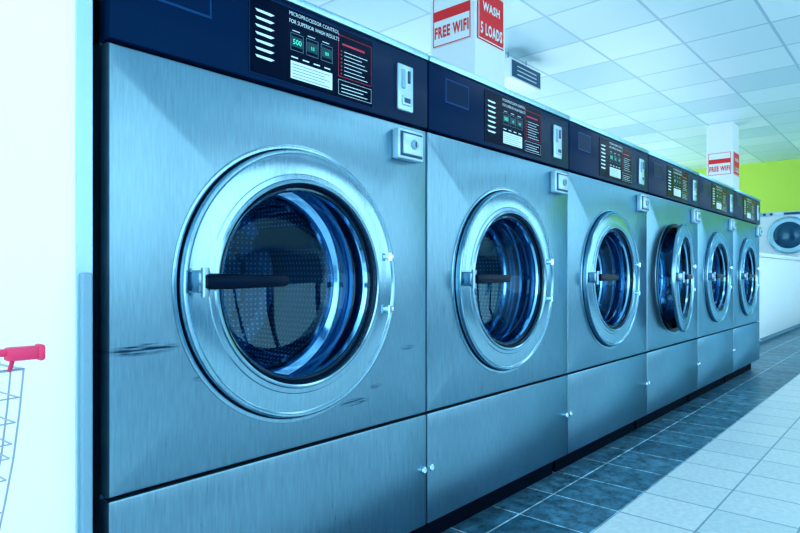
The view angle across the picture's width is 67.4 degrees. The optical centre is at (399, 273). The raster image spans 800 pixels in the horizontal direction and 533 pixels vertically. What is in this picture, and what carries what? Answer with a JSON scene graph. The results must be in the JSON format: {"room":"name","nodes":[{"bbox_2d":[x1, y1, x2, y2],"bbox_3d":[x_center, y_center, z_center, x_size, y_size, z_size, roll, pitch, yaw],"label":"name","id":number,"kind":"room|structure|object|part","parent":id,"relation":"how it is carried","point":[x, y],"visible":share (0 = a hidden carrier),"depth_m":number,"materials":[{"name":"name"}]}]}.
{"room":"laundry","nodes":[
{"label":"laundry","id":0,"kind":"room"},
{"bbox_2d":[0,0,74,532],"bbox_3d":[-1.390,-0.602,0.698,1.188,2.540,1.461,0,0,41],"label":"wall","id":1,"kind":"structure","parent":0,"point":[37,37],"depth_m":0.81,"materials":[{"name":"white paint"}]},
{"bbox_2d":[75,0,92,532],"bbox_3d":[-0.896,-0.602,1.251,1.194,2.540,0.021,0,0,41],"label":"trim","id":2,"kind":"structure","parent":1,"relation":"attached to","point":[83,8],"depth_m":0.85,"materials":[{"name":"metal"}]},
{"bbox_2d":[80,273,91,532],"bbox_3d":[-0.445,0.323,0.851,0.012,0.650,0.014,0,0,41],"label":"trim","id":3,"kind":"structure","parent":1,"relation":"attached to","point":[85,278],"depth_m":0.85,"materials":[{"name":"grey metal"}]},
{"bbox_2d":[431,0,504,87],"bbox_3d":[0.386,-0.602,3.412,0.300,2.540,0.300,0,0,41],"label":"wall column","id":4,"kind":"structure","parent":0,"point":[474,55],"depth_m":3.28,"materials":[{"name":"paint"}]},
{"bbox_2d":[433,0,471,48],"bbox_3d":[0.284,-1.407,3.296,0.260,0.280,0.008,0,0,41],"label":"wall sign","id":5,"kind":"object","parent":4,"relation":"attached to","point":[452,19],"visible":1,"depth_m":3.29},
{"bbox_2d":[477,0,503,50],"bbox_3d":[0.502,-1.407,3.309,0.008,0.280,0.260,0,0,41],"label":"wall sign","id":6,"kind":"object","parent":4,"relation":"attached to","point":[490,13],"visible":1,"depth_m":3.31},
{"bbox_2d":[305,0,799,169],"bbox_3d":[2.485,-1.922,4.239,8.500,0.100,13.700,0,0,41],"label":"ceiling","id":7,"kind":"structure","parent":0,"point":[651,75],"depth_m":5.26,"materials":[{"name":"tile"}]},
{"bbox_2d":[505,52,540,94],"bbox_3d":[1.013,-1.750,5.208,0.210,0.245,0.520,0,0,41],"label":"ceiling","id":8,"kind":"structure","parent":7,"relation":"hanging from","point":[520,78],"depth_m":5.14,"materials":[{"name":"white ceramic"}]},
{"bbox_2d":[441,327,799,532],"bbox_3d":[2.485,0.718,4.239,8.500,0.100,13.700,0,0,41],"label":"floor","id":9,"kind":"structure","parent":0,"point":[726,459],"depth_m":2.00,"materials":[{"name":"tile"}]},
{"bbox_2d":[0,343,45,528],"bbox_3d":[-0.605,0.363,0.369,0.283,0.608,0.610,0,0,41],"label":"cart","id":10,"kind":"object","parent":9,"relation":"on","point":[37,351],"visible":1,"depth_m":0.50,"materials":[{"name":"metal"}]},
{"bbox_2d":[0,361,24,528],"bbox_3d":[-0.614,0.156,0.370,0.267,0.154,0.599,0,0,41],"label":"basket","id":11,"kind":"object","parent":10,"relation":"on","point":[10,369],"depth_m":0.50,"materials":[{"name":"metal"}]},
{"bbox_3d":[-0.504,0.070,0.281,0.016,0.022,0.609,0,0,41],"label":"handle","id":12,"kind":"part","parent":10,"relation":"part of","materials":[{"name":"red plastic"}]},
{"bbox_2d":[93,0,427,532],"bbox_3d":[-0.466,0.073,1.402,0.880,1.189,0.736,0,0,41],"label":"washing machine","id":13,"kind":"object","parent":9,"relation":"on","point":[259,165],"visible":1,"depth_m":1.07,"materials":[{"name":"metal"}]},
{"bbox_3d":[-0.346,-0.452,0.957,0.002,0.060,0.100,0,0,41],"label":"name plate","id":14,"kind":"part","parent":13,"relation":"part of","materials":[{"name":"plastic"}]},
{"bbox_3d":[-0.308,0.013,0.960,0.042,0.046,0.046,0,0,41],"label":"handle mount","id":15,"kind":"part","parent":13,"relation":"part of","materials":[{"name":"metal"}]},
{"bbox_3d":[-0.251,0.012,0.995,0.020,0.025,0.159,0,0,41],"label":"handle","id":16,"kind":"part","parent":13,"relation":"part of","materials":[{"name":"black plastic"}]},
{"bbox_3d":[-0.222,0.018,1.173,0.111,0.362,0.362,0,0,41],"label":"door glass","id":17,"kind":"part","parent":13,"relation":"part of","materials":[{"name":"clear glass"}]},
{"bbox_3d":[-0.202,-0.424,1.169,0.064,0.160,0.736,0,0,41],"label":"control panel","id":18,"kind":"part","parent":13,"relation":"part of","materials":[{"name":"black plastic"}]},
{"bbox_3d":[-0.194,0.465,1.162,0.035,0.263,0.736,0,0,41],"label":"panel","id":19,"kind":"part","parent":13,"relation":"part of","materials":[{"name":"metal"}]},
{"bbox_3d":[-0.178,0.018,1.135,0.018,0.501,0.501,0,0,41],"label":"door","id":20,"kind":"part","parent":13,"relation":"part of","materials":[{"name":"metal"}]},
{"bbox_3d":[-0.485,-0.513,1.419,0.828,0.016,0.736,0,0,41],"label":"lid","id":21,"kind":"part","parent":13,"relation":"part of","materials":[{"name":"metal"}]},
{"bbox_3d":[0.029,-0.290,1.352,0.004,0.045,0.065,0,0,41],"label":"lock plate","id":22,"kind":"part","parent":13,"relation":"part of","materials":[{"name":"grey metal"}]},
{"bbox_2d":[409,55,568,532],"bbox_3d":[0.025,0.073,1.956,0.880,1.189,0.736,0,0,41],"label":"washing machine","id":23,"kind":"object","parent":9,"relation":"on","point":[496,156],"visible":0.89,"depth_m":1.64,"materials":[{"name":"metal"}]},
{"bbox_3d":[0.145,-0.452,1.512,0.002,0.060,0.100,0,0,41],"label":"name plate","id":24,"kind":"part","parent":23,"relation":"part of","materials":[{"name":"plastic"}]},
{"bbox_3d":[0.182,0.013,1.514,0.042,0.046,0.046,0,0,41],"label":"handle mount","id":25,"kind":"part","parent":23,"relation":"part of","materials":[{"name":"metal"}]},
{"bbox_3d":[0.269,0.018,1.727,0.111,0.362,0.362,0,0,41],"label":"door glass","id":26,"kind":"part","parent":23,"relation":"part of","materials":[{"name":"clear glass"}]},
{"bbox_3d":[0.239,0.012,1.549,0.020,0.025,0.159,0,0,41],"label":"handle","id":27,"kind":"part","parent":23,"relation":"part of","materials":[{"name":"black plastic"}]},
{"bbox_3d":[0.296,0.465,1.716,0.035,0.263,0.736,0,0,41],"label":"panel","id":28,"kind":"part","parent":23,"relation":"part of","materials":[{"name":"metal"}]},
{"bbox_3d":[0.288,-0.424,1.723,0.064,0.160,0.736,0,0,41],"label":"control panel","id":29,"kind":"part","parent":23,"relation":"part of","materials":[{"name":"black plastic"}]},
{"bbox_3d":[0.005,-0.513,1.973,0.828,0.016,0.736,0,0,41],"label":"lid","id":30,"kind":"part","parent":23,"relation":"part of","materials":[{"name":"metal"}]},
{"bbox_3d":[0.312,0.018,1.689,0.018,0.501,0.501,0,0,41],"label":"door","id":31,"kind":"part","parent":23,"relation":"part of","materials":[{"name":"metal"}]},
{"bbox_3d":[0.519,-0.290,1.907,0.004,0.045,0.065,0,0,41],"label":"lock plate","id":32,"kind":"part","parent":23,"relation":"part of","materials":[{"name":"grey metal"}]},
{"bbox_2d":[552,116,648,471],"bbox_3d":[0.515,0.073,2.510,0.880,1.189,0.736,0,0,41],"label":"washing machine","id":33,"kind":"object","parent":9,"relation":"on","point":[608,203],"visible":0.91,"depth_m":2.20,"materials":[{"name":"metal"}]},
{"bbox_3d":[0.635,-0.452,2.066,0.002,0.060,0.100,0,0,41],"label":"name plate","id":34,"kind":"part","parent":33,"relation":"part of","materials":[{"name":"plastic"}]},
{"bbox_3d":[0.672,0.013,2.068,0.042,0.046,0.046,0,0,41],"label":"handle mount","id":35,"kind":"part","parent":33,"relation":"part of","materials":[{"name":"metal"}]},
{"bbox_3d":[0.787,0.465,2.270,0.035,0.263,0.736,0,0,41],"label":"panel","id":36,"kind":"part","parent":33,"relation":"part of","materials":[{"name":"metal"}]},
{"bbox_3d":[0.779,-0.424,2.277,0.064,0.160,0.736,0,0,41],"label":"control panel","id":37,"kind":"part","parent":33,"relation":"part of","materials":[{"name":"black plastic"}]},
{"bbox_3d":[0.496,-0.513,2.527,0.828,0.016,0.736,0,0,41],"label":"lid","id":38,"kind":"part","parent":33,"relation":"part of","materials":[{"name":"metal"}]},
{"bbox_3d":[0.730,0.012,2.104,0.020,0.025,0.159,0,0,41],"label":"handle","id":39,"kind":"part","parent":33,"relation":"part of","materials":[{"name":"black plastic"}]},
{"bbox_3d":[0.802,0.018,2.243,0.018,0.501,0.501,0,0,41],"label":"door","id":40,"kind":"part","parent":33,"relation":"part of","materials":[{"name":"metal"}]},
{"bbox_3d":[1.009,-0.290,2.461,0.004,0.045,0.065,0,0,41],"label":"lock plate","id":41,"kind":"part","parent":33,"relation":"part of","materials":[{"name":"grey metal"}]},
{"bbox_2d":[634,151,700,428],"bbox_3d":[1.027,0.073,3.045,0.938,1.189,0.736,0,0,41],"label":"washing machine","id":42,"kind":"object","parent":9,"relation":"on","point":[673,218],"visible":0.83,"depth_m":2.78,"materials":[{"name":"metal"}]},
{"bbox_3d":[1.125,-0.452,2.620,0.002,0.060,0.100,0,0,41],"label":"name plate","id":43,"kind":"part","parent":42,"relation":"part of","materials":[{"name":"plastic"}]},
{"bbox_3d":[1.277,0.465,2.824,0.035,0.263,0.736,0,0,41],"label":"panel","id":44,"kind":"part","parent":42,"relation":"part of","materials":[{"name":"metal"}]},
{"bbox_3d":[1.269,-0.424,2.831,0.064,0.160,0.736,0,0,41],"label":"control panel","id":45,"kind":"part","parent":42,"relation":"part of","materials":[{"name":"black plastic"}]},
{"bbox_3d":[0.986,-0.513,3.082,0.828,0.016,0.736,0,0,41],"label":"lid","id":46,"kind":"part","parent":42,"relation":"part of","materials":[{"name":"metal"}]},
{"bbox_3d":[1.270,0.018,2.812,0.111,0.362,0.362,0,0,34],"label":"door glass","id":47,"kind":"part","parent":42,"relation":"part of","materials":[{"name":"clear glass"}]},
{"bbox_3d":[1.210,0.013,2.590,0.042,0.046,0.046,0,0,34],"label":"handle mount","id":48,"kind":"part","parent":42,"relation":"part of","materials":[{"name":"metal"}]},
{"bbox_3d":[1.318,0.018,2.780,0.018,0.501,0.501,0,0,35],"label":"door","id":49,"kind":"part","parent":42,"relation":"part of","materials":[{"name":"metal"}]},
{"bbox_3d":[1.263,0.012,2.632,0.020,0.025,0.159,0,0,34],"label":"handle","id":50,"kind":"part","parent":42,"relation":"part of","materials":[{"name":"black plastic"}]},
{"bbox_3d":[1.500,-0.290,3.015,0.004,0.045,0.065,0,0,41],"label":"lock plate","id":51,"kind":"part","parent":42,"relation":"part of","materials":[{"name":"grey metal"}]},
{"bbox_2d":[687,173,735,401],"bbox_3d":[1.496,0.073,3.619,0.880,1.189,0.736,0,0,41],"label":"washing machine","id":52,"kind":"object","parent":9,"relation":"on","point":[716,227],"visible":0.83,"depth_m":3.32,"materials":[{"name":"metal"}]},
{"bbox_3d":[1.616,-0.452,3.174,0.002,0.060,0.100,0,0,41],"label":"name plate","id":53,"kind":"part","parent":52,"relation":"part of","materials":[{"name":"black plastic"}]},
{"bbox_3d":[1.653,0.013,3.177,0.042,0.046,0.046,0,0,41],"label":"handle mount","id":54,"kind":"part","parent":52,"relation":"part of","materials":[{"name":"metal"}]},
{"bbox_3d":[1.767,0.465,3.379,0.035,0.263,0.736,0,0,41],"label":"panel","id":55,"kind":"part","parent":52,"relation":"part of","materials":[{"name":"metal"}]},
{"bbox_3d":[1.760,-0.424,3.385,0.064,0.160,0.736,0,0,41],"label":"control panel","id":56,"kind":"part","parent":52,"relation":"part of","materials":[{"name":"black plastic"}]},
{"bbox_3d":[1.476,-0.513,3.636,0.828,0.016,0.736,0,0,41],"label":"lid","id":57,"kind":"part","parent":52,"relation":"part of","materials":[{"name":"metal"}]},
{"bbox_3d":[1.783,0.018,3.352,0.018,0.501,0.501,0,0,41],"label":"door","id":58,"kind":"part","parent":52,"relation":"part of","materials":[{"name":"metal"}]},
{"bbox_3d":[1.710,0.012,3.212,0.020,0.025,0.159,0,0,41],"label":"handle","id":59,"kind":"part","parent":52,"relation":"part of","materials":[{"name":"black plastic"}]},
{"bbox_2d":[724,189,761,382],"bbox_3d":[1.986,0.073,4.173,0.880,1.189,0.736,0,0,41],"label":"washing machine","id":60,"kind":"object","parent":9,"relation":"on","point":[746,268],"visible":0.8,"depth_m":3.88,"materials":[{"name":"metal"}]},
{"bbox_3d":[2.106,-0.452,3.729,0.002,0.060,0.100,0,0,41],"label":"name plate","id":61,"kind":"part","parent":60,"relation":"part of","materials":[{"name":"black plastic"}]},
{"bbox_3d":[2.143,0.013,3.731,0.042,0.046,0.046,0,0,41],"label":"handle mount","id":62,"kind":"part","parent":60,"relation":"part of","materials":[{"name":"metal"}]},
{"bbox_3d":[2.258,0.465,3.933,0.035,0.263,0.736,0,0,41],"label":"panel","id":63,"kind":"part","parent":60,"relation":"part of","materials":[{"name":"metal"}]},
{"bbox_3d":[2.250,-0.424,3.940,0.064,0.160,0.736,0,0,41],"label":"control panel","id":64,"kind":"part","parent":60,"relation":"part of","materials":[{"name":"black plastic"}]},
{"bbox_3d":[1.967,-0.513,4.190,0.828,0.016,0.736,0,0,41],"label":"lid","id":65,"kind":"part","parent":60,"relation":"part of","materials":[{"name":"metal"}]},
{"bbox_3d":[2.273,0.018,3.906,0.018,0.501,0.501,0,0,41],"label":"door","id":66,"kind":"part","parent":60,"relation":"part of","materials":[{"name":"metal"}]},
{"bbox_2d":[757,252,799,342],"bbox_3d":[4.043,0.232,6.840,0.597,0.872,2.800,0,0,41],"label":"base cabinet","id":67,"kind":"object","parent":9,"relation":"on","point":[779,275],"visible":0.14,"depth_m":6.40,"materials":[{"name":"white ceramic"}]},
{"bbox_2d":[759,252,799,260],"bbox_3d":[4.043,-0.184,6.840,0.597,0.040,2.800,0,0,41],"label":"countertop","id":68,"kind":"structure","parent":67,"relation":"on","point":[765,255],"depth_m":6.35,"materials":[{"name":"white ceramic"}]},
{"bbox_2d":[759,211,799,256],"bbox_3d":[5.296,-0.077,8.081,0.720,1.490,0.780,0,0,41],"label":"washer","id":69,"kind":"object","parent":68,"relation":"on","point":[780,230],"visible":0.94,"depth_m":7.87,"materials":[{"name":"white metal"}]},
{"bbox_3d":[5.088,-0.792,7.845,0.690,0.050,0.014,0,0,41],"label":"control panel","id":70,"kind":"part","parent":69,"relation":"part of","materials":[{"name":"grey metal"}]},
{"bbox_3d":[5.075,-0.507,7.830,0.490,0.490,0.051,0,0,41],"label":"door","id":71,"kind":"part","parent":69,"relation":"part of","materials":[{"name":"metal"}]},
{"bbox_3d":[5.055,-0.507,7.807,0.360,0.360,0.050,0,0,41],"label":"door glass","id":72,"kind":"part","parent":69,"relation":"part of","materials":[{"name":"glass"}]},
{"bbox_2d":[707,122,738,189],"bbox_3d":[4.084,-0.602,7.591,0.300,2.540,0.300,0,0,41],"label":"column","id":73,"kind":"structure","parent":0,"point":[724,137],"depth_m":7.47,"materials":[{"name":"paint"}]},
{"bbox_2d":[708,151,730,175],"bbox_3d":[3.981,-1.372,7.475,0.260,0.280,0.008,0,0,41],"label":"wall sign","id":74,"kind":"object","parent":73,"relation":"attached to","point":[718,163],"visible":1,"depth_m":7.47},
{"bbox_2d":[734,152,738,175],"bbox_3d":[4.200,-1.372,7.489,0.008,0.280,0.260,0,0,41],"label":"wall sign","id":75,"kind":"object","parent":73,"relation":"attached to","point":[736,155],"visible":1,"depth_m":7.48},
{"bbox_2d":[694,158,799,212],"bbox_3d":[7.029,-0.602,9.299,8.400,2.540,0.100,0,0,41],"label":"wall","id":76,"kind":"structure","parent":0,"point":[776,184],"depth_m":9.96,"materials":[{"name":"paint"}]}
]}

